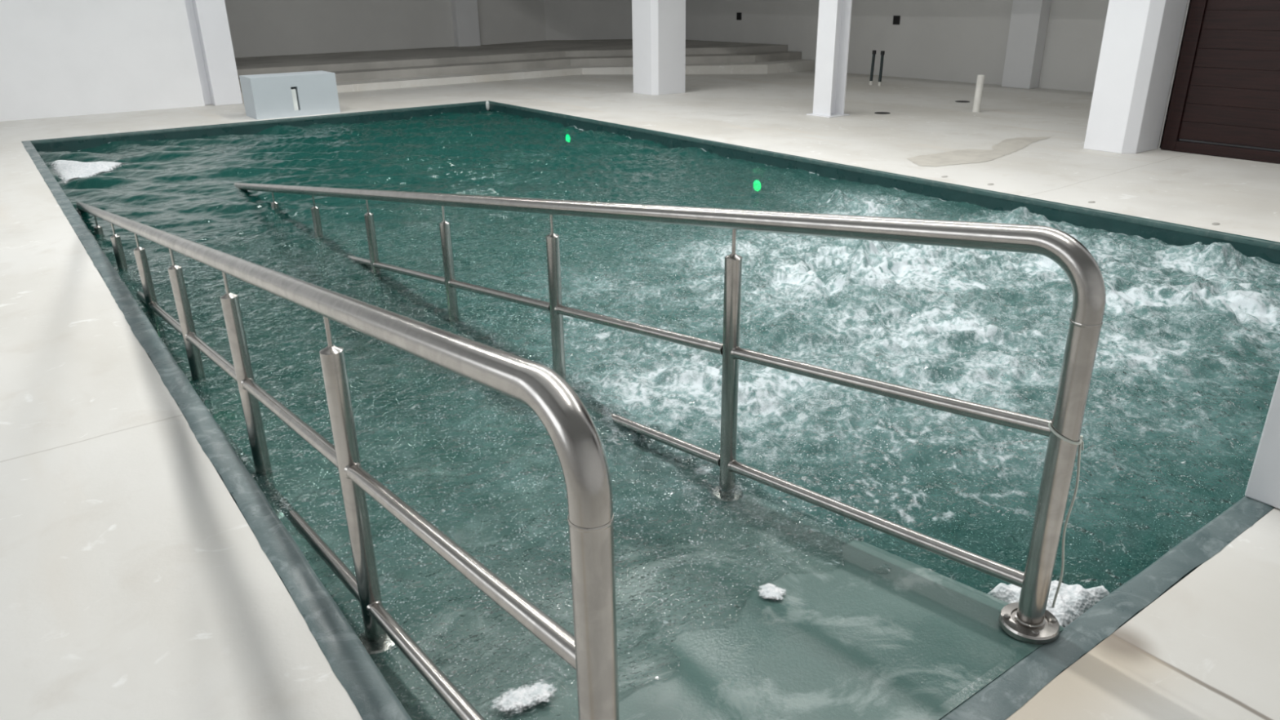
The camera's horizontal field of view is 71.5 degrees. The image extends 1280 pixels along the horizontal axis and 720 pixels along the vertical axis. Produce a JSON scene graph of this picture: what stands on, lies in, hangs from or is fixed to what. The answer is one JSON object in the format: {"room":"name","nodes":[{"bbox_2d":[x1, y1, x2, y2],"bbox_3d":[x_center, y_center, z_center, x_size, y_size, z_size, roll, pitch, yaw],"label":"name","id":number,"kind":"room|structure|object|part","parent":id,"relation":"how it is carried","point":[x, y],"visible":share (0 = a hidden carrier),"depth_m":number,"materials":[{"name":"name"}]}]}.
{"room":"indoor swimming pool","nodes":[
{"label":"indoor swimming pool","id":0,"kind":"room"},
{"bbox_2d":[0,0,204,121],"bbox_3d":[-9.953,-5.058,10.498,8.080,4.600,0.280,-16,27,-33],"label":"wall","id":1,"kind":"structure","parent":0,"point":[59,58],"depth_m":12.46,"materials":[{"name":"white paint"}]},
{"bbox_2d":[224,0,546,57],"bbox_3d":[-5.954,-8.706,19.178,8.850,4.600,0.200,-16,27,-33],"label":"wall","id":2,"kind":"structure","parent":0,"point":[258,28],"depth_m":19.50,"materials":[{"name":"white paint"}]},
{"bbox_2d":[450,0,480,46],"bbox_3d":[-4.077,-9.294,20.140,0.560,4.300,0.220,-16,27,-33],"label":"pilaster","id":3,"kind":"object","parent":2,"relation":"attached to","point":[464,12],"depth_m":20.64,"materials":[{"name":"white paint"}]},
{"bbox_2d":[544,0,632,39],"bbox_3d":[-0.878,-9.604,21.170,3.110,4.600,0.280,6,23,16],"label":"wall","id":4,"kind":"structure","parent":0,"point":[565,20],"depth_m":21.71,"materials":[{"name":"white paint"}]},
{"bbox_2d":[0,70,1279,719],"bbox_3d":[-1.657,-2.268,9.798,19.000,0.250,24.000,-16,27,-33],"label":"floor","id":5,"kind":"structure","parent":0,"point":[135,585],"depth_m":3.05,"materials":[{"name":"white tile"}]},
{"bbox_2d":[184,0,243,106],"bbox_3d":[-6.463,-6.049,12.770,0.560,4.600,0.400,-16,27,-33],"label":"pier","id":6,"kind":"object","parent":5,"relation":"on","point":[208,21],"visible":0.87,"depth_m":13.26,"materials":[{"name":"white paint"}]},
{"bbox_2d":[239,71,340,119],"bbox_3d":[-4.812,-3.658,12.254,1.120,0.530,0.560,-16,27,-33],"label":"block","id":7,"kind":"object","parent":5,"relation":"on","point":[282,95],"visible":1,"depth_m":12.03,"materials":[{"name":"white plastic"}]},
{"bbox_2d":[235,39,814,99],"bbox_3d":[-2.891,-5.893,17.682,10.430,0.459,7.330,-16,27,-33],"label":"step platform","id":8,"kind":"object","parent":5,"relation":"on","point":[354,71],"visible":0.73,"depth_m":17.58,"materials":[{"name":"grey concrete"}]},
{"bbox_2d":[631,0,685,95],"bbox_3d":[0.292,-5.452,13.838,0.620,2.495,0.570,-16,27,-33],"label":"column","id":9,"kind":"structure","parent":5,"relation":"on","point":[659,26],"depth_m":13.85,"materials":[{"name":"white paint"}]},
{"bbox_2d":[806,0,852,117],"bbox_3d":[2.412,-4.313,11.007,0.380,2.495,0.400,-16,27,-33],"label":"steel column","id":10,"kind":"structure","parent":5,"relation":"on","point":[834,15],"depth_m":11.17,"materials":[{"name":"white metal"}]},
{"bbox_3d":[2.429,-3.167,11.481,0.380,0.014,0.400,-16,27,-33],"label":"plate","id":11,"kind":"part","parent":10,"relation":"part of","materials":[{"name":"white paint"}]},
{"bbox_2d":[869,50,876,84],"bbox_3d":[3.906,-4.907,14.936,0.078,0.550,0.062,-16,27,-33],"label":"conduit pipe","id":12,"kind":"object","parent":5,"relation":"on","point":[873,53],"visible":1,"depth_m":14.92,"materials":[{"name":"black plastic"}]},
{"bbox_2d":[877,50,884,85],"bbox_3d":[4.004,-4.841,14.772,0.068,0.550,0.062,-16,27,-33],"label":"conduit pipe","id":13,"kind":"object","parent":5,"relation":"on","point":[882,52],"visible":1,"depth_m":14.75,"materials":[{"name":"black plastic"}]},
{"bbox_2d":[874,111,890,114],"bbox_3d":[3.154,-3.214,11.579,0.200,0.006,0.200,-16,27,-33],"label":"floor drain","id":14,"kind":"object","parent":5,"relation":"on","point":[877,113],"visible":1,"depth_m":11.57,"materials":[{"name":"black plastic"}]},
{"bbox_2d":[955,100,969,102],"bbox_3d":[4.576,-3.667,12.624,0.200,0.006,0.200,-16,27,-33],"label":"floor drain","id":15,"kind":"object","parent":5,"relation":"on","point":[960,101],"visible":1,"depth_m":12.61,"materials":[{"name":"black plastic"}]},
{"bbox_2d":[906,137,1049,166],"bbox_3d":[3.482,-2.074,8.812,2.400,0.001,0.648,-16,27,-33],"label":"puddle","id":16,"kind":"object","parent":5,"relation":"on","point":[1007,146],"depth_m":8.61,"materials":[{"name":"beige liquid"}]},
{"bbox_2d":[972,74,985,112],"bbox_3d":[4.372,-3.439,11.487,0.094,0.460,0.094,-14,26,-34],"label":"pipe stub","id":17,"kind":"object","parent":5,"relation":"on","point":[980,78],"visible":1,"depth_m":11.45,"materials":[{"name":"white plastic"}]},
{"bbox_2d":[1083,0,1187,153],"bbox_3d":[4.737,-3.243,8.336,0.520,2.495,0.470,-16,27,-33],"label":"column","id":18,"kind":"structure","parent":5,"relation":"on","point":[1140,40],"depth_m":8.39,"materials":[{"name":"white paint"}]},
{"bbox_2d":[1244,371,1279,509],"bbox_3d":[2.237,-1.684,1.893,0.545,4.596,0.490,-16,27,-33],"label":"column","id":19,"kind":"structure","parent":5,"relation":"on","point":[1264,482],"depth_m":2.73,"materials":[{"name":"white paint"}]},
{"bbox_2d":[22,104,1279,679],"bbox_3d":[-1.197,-0.697,7.764,6.020,1.588,11.935,-16,27,-33],"label":"wall","id":20,"kind":"structure","parent":0,"point":[1169,237],"depth_m":8.30,"materials":[{"name":"teal tile"}]},
{"bbox_2d":[22,140,412,719],"bbox_3d":[-3.603,-0.725,5.858,0.100,0.044,11.935,-16,27,-33],"label":"coping","id":21,"kind":"object","parent":20,"relation":"on","point":[371,695],"visible":1,"depth_m":2.76,"materials":[{"name":"green paint"}]},
{"bbox_2d":[21,100,489,144],"bbox_3d":[-4.719,-3.215,11.920,6.020,0.044,0.041,-16,27,-33],"label":"coping","id":22,"kind":"object","parent":20,"relation":"on","point":[385,111],"visible":1,"depth_m":11.61,"materials":[{"name":"green paint"}]},
{"bbox_2d":[485,101,489,110],"bbox_3d":[-2.312,-3.858,13.506,0.060,0.145,0.060,-16,27,-33],"label":"pipe fitting","id":23,"kind":"object","parent":20,"relation":"attached to","point":[487,105],"visible":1,"depth_m":13.48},
{"bbox_2d":[147,296,1063,719],"bbox_3d":[-2.151,0.155,5.519,1.471,1.452,9.025,-16,27,-33],"label":"ramp","id":24,"kind":"object","parent":20,"relation":"on","point":[854,640],"visible":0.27,"depth_m":2.66,"materials":[{"name":"green paint"}]},
{"bbox_2d":[75,201,619,719],"bbox_3d":[-2.427,-0.250,4.555,0.142,1.970,8.170,-16,27,-33],"label":"handrail","id":25,"kind":"object","parent":24,"relation":"on","point":[575,437],"visible":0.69,"depth_m":1.87,"materials":[{"name":"metal"}]},
{"bbox_3d":[-4.072,-0.599,6.857,0.056,0.887,0.056,-16,27,-33],"label":"post","id":26,"kind":"part","parent":25,"relation":"part of","materials":[{"name":"metal"}]},
{"bbox_3d":[-3.402,-0.404,5.942,0.056,0.886,0.056,-16,27,-33],"label":"post","id":27,"kind":"part","parent":25,"relation":"part of","materials":[{"name":"metal"}]},
{"bbox_3d":[-2.731,-0.208,5.027,0.056,0.886,0.056,-16,27,-33],"label":"post","id":28,"kind":"part","parent":25,"relation":"part of","materials":[{"name":"metal"}]},
{"bbox_3d":[-2.055,-0.010,4.104,0.056,0.885,0.056,-16,27,-33],"label":"post","id":29,"kind":"part","parent":25,"relation":"part of","materials":[{"name":"metal"}]},
{"bbox_3d":[-1.405,0.180,3.217,0.056,0.885,0.056,-16,27,-33],"label":"post","id":30,"kind":"part","parent":25,"relation":"part of","materials":[{"name":"metal"}]},
{"bbox_3d":[-2.444,-0.624,4.417,0.063,1.173,8.131,-16,27,-33],"label":"rail","id":31,"kind":"part","parent":25,"relation":"part of","materials":[{"name":"metal"}]},
{"bbox_3d":[-2.069,0.276,4.251,0.047,0.990,6.801,-16,27,-33],"label":"rail","id":32,"kind":"part","parent":25,"relation":"part of","materials":[{"name":"metal"}]},
{"bbox_3d":[-0.737,0.375,2.306,0.056,0.884,0.056,-16,27,-33],"label":"post","id":33,"kind":"part","parent":25,"relation":"part of","materials":[{"name":"metal"}]},
{"bbox_3d":[-2.075,-0.117,4.088,0.047,0.990,6.801,-16,27,-33],"label":"rail","id":34,"kind":"part","parent":25,"relation":"part of","materials":[{"name":"metal"}]},
{"bbox_3d":[-0.063,0.596,1.398,0.063,0.809,0.063,-16,27,-33],"label":"post","id":35,"kind":"part","parent":25,"relation":"part of","materials":[{"name":"metal"}]},
{"bbox_2d":[233,182,1106,644],"bbox_3d":[-1.385,-0.554,5.253,0.142,1.970,8.170,-16,27,-33],"label":"handrail","id":36,"kind":"object","parent":24,"relation":"on","point":[1028,620],"visible":0.79,"depth_m":2.53,"materials":[{"name":"metal"}]},
{"bbox_3d":[-3.031,-0.903,7.555,0.056,0.887,0.056,-16,27,-33],"label":"post","id":37,"kind":"part","parent":36,"relation":"part of","materials":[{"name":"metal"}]},
{"bbox_3d":[-2.360,-0.708,6.640,0.056,0.886,0.056,-16,27,-33],"label":"post","id":38,"kind":"part","parent":36,"relation":"part of","materials":[{"name":"metal"}]},
{"bbox_3d":[-1.690,-0.512,5.725,0.056,0.886,0.056,-16,27,-33],"label":"post","id":39,"kind":"part","parent":36,"relation":"part of","materials":[{"name":"metal"}]},
{"bbox_3d":[-1.013,-0.314,4.802,0.056,0.885,0.056,-16,27,-33],"label":"post","id":40,"kind":"part","parent":36,"relation":"part of","materials":[{"name":"metal"}]},
{"bbox_3d":[-0.363,-0.124,3.915,0.056,0.885,0.056,-16,27,-33],"label":"post","id":41,"kind":"part","parent":36,"relation":"part of","materials":[{"name":"metal"}]},
{"bbox_3d":[-1.403,-0.928,5.115,0.063,1.173,8.131,-16,27,-33],"label":"rail","id":42,"kind":"part","parent":36,"relation":"part of","materials":[{"name":"metal"}]},
{"bbox_3d":[-1.034,-0.421,4.787,0.047,0.990,6.801,-16,27,-33],"label":"rail","id":43,"kind":"part","parent":36,"relation":"part of","materials":[{"name":"metal"}]},
{"bbox_3d":[0.304,0.070,3.005,0.056,0.884,0.056,-16,27,-33],"label":"post","id":44,"kind":"part","parent":36,"relation":"part of","materials":[{"name":"metal"}]},
{"bbox_3d":[-1.028,-0.028,4.949,0.047,0.990,6.801,-16,27,-33],"label":"rail","id":45,"kind":"part","parent":36,"relation":"part of","materials":[{"name":"metal"}]},
{"bbox_3d":[0.978,0.291,2.096,0.063,0.809,0.063,-16,27,-33],"label":"post","id":46,"kind":"part","parent":36,"relation":"part of","materials":[{"name":"metal"}]},
{"bbox_2d":[1048,422,1084,608],"bbox_3d":[0.997,0.393,2.151,0.118,0.533,0.076,-16,27,-33],"label":"cord","id":47,"kind":"object","parent":36,"relation":"hanging from","point":[1081,443],"visible":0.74,"depth_m":2.12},
{"bbox_2d":[37,111,1279,719],"bbox_3d":[-1.192,-0.758,7.780,5.925,1.510,11.840,-16,27,-33],"label":"pool water","id":48,"kind":"object","parent":20,"relation":"in","point":[1186,369],"visible":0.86,"depth_m":4.79,"materials":[{"name":"green liquid"}]},
{"bbox_2d":[51,160,127,182],"bbox_3d":[-5.635,-1.998,9.276,0.935,0.090,1.570,-16,27,-33],"label":"foam","id":49,"kind":"object","parent":48,"relation":"on","point":[68,170],"visible":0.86,"depth_m":9.25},
{"bbox_2d":[492,679,556,712],"bbox_3d":[-0.279,0.817,2.157,0.226,0.030,0.176,-16,27,-33],"label":"foam","id":50,"kind":"object","parent":48,"relation":"on","point":[523,696],"visible":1,"depth_m":2.15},
{"bbox_2d":[758,582,786,599],"bbox_3d":[0.372,0.657,2.513,0.118,0.023,0.138,-16,27,-33],"label":"foam","id":51,"kind":"object","parent":48,"relation":"on","point":[768,590],"visible":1,"depth_m":2.50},
{"bbox_2d":[986,580,1110,626],"bbox_3d":[1.155,0.660,2.503,0.342,0.114,0.274,-16,27,-33],"label":"foam","id":52,"kind":"object","parent":48,"relation":"on","point":[1072,601],"visible":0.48,"depth_m":2.43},
{"bbox_2d":[488,101,1279,250],"bbox_3d":[1.207,-2.130,9.083,0.040,0.044,11.935,-16,27,-33],"label":"coping","id":53,"kind":"object","parent":20,"relation":"on","point":[1131,219],"visible":1,"depth_m":7.25,"materials":[{"name":"green paint"}]},
{"bbox_2d":[940,495,1275,719],"bbox_3d":[2.325,0.347,3.050,5.930,0.044,0.100,-16,27,-33],"label":"coping","id":54,"kind":"object","parent":20,"relation":"on","point":[1003,696],"visible":0.87,"depth_m":2.28,"materials":[{"name":"green paint"}]},
{"bbox_2d":[685,0,1109,92],"bbox_3d":[4.699,-7.368,15.559,0.200,4.600,14.000,-16,27,-33],"label":"wall","id":55,"kind":"structure","parent":0,"point":[944,40],"depth_m":15.63,"materials":[{"name":"white paint"}]},
{"bbox_2d":[736,12,742,20],"bbox_3d":[2.133,-7.405,19.170,0.016,0.150,0.150,-16,27,-33],"label":"wall box","id":56,"kind":"object","parent":55,"relation":"attached to","point":[738,14],"visible":1,"depth_m":19.16,"materials":[{"name":"black plastic"}]},
{"bbox_2d":[893,15,900,24],"bbox_3d":[4.618,-6.120,16.024,0.016,0.150,0.150,-16,27,-33],"label":"wall box","id":57,"kind":"object","parent":55,"relation":"attached to","point":[896,19],"visible":1,"depth_m":16.01,"materials":[{"name":"black plastic"}]},
{"bbox_2d":[1001,0,1051,88],"bbox_3d":[6.081,-6.518,13.452,0.250,4.600,0.500,-16,27,-33],"label":"pillar","id":58,"kind":"structure","parent":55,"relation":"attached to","point":[1028,22],"depth_m":13.97,"materials":[{"name":"white paint"}]},
{"bbox_2d":[1157,0,1204,148],"bbox_3d":[6.955,-4.761,9.173,4.600,4.600,0.200,-16,27,-33],"label":"door frame","id":59,"kind":"structure","parent":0,"point":[1188,2],"depth_m":8.55,"materials":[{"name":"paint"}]},
{"bbox_3d":[7.362,-3.129,5.210,0.200,4.600,7.400,-16,27,-33],"label":"wall","id":60,"kind":"structure","parent":0,"visible":0},
{"bbox_2d":[1159,0,1279,164],"bbox_3d":[5.832,-2.913,7.355,0.090,2.596,2.490,-16,27,-33],"label":"door","id":61,"kind":"structure","parent":60,"relation":"in","point":[1226,86],"depth_m":8.13,"materials":[{"name":"brown wood"}]},
{"bbox_3d":[5.838,-2.882,7.346,0.065,2.546,2.450,-16,27,-33],"label":"frame","id":62,"kind":"part","parent":61,"relation":"part of","materials":[{"name":"brown wood"}]},
{"bbox_3d":[5.856,-1.748,7.809,0.070,0.096,2.200,-16,27,-33],"label":"rail","id":63,"kind":"part","parent":61,"relation":"part of","materials":[{"name":"brown wood"}]}
]}

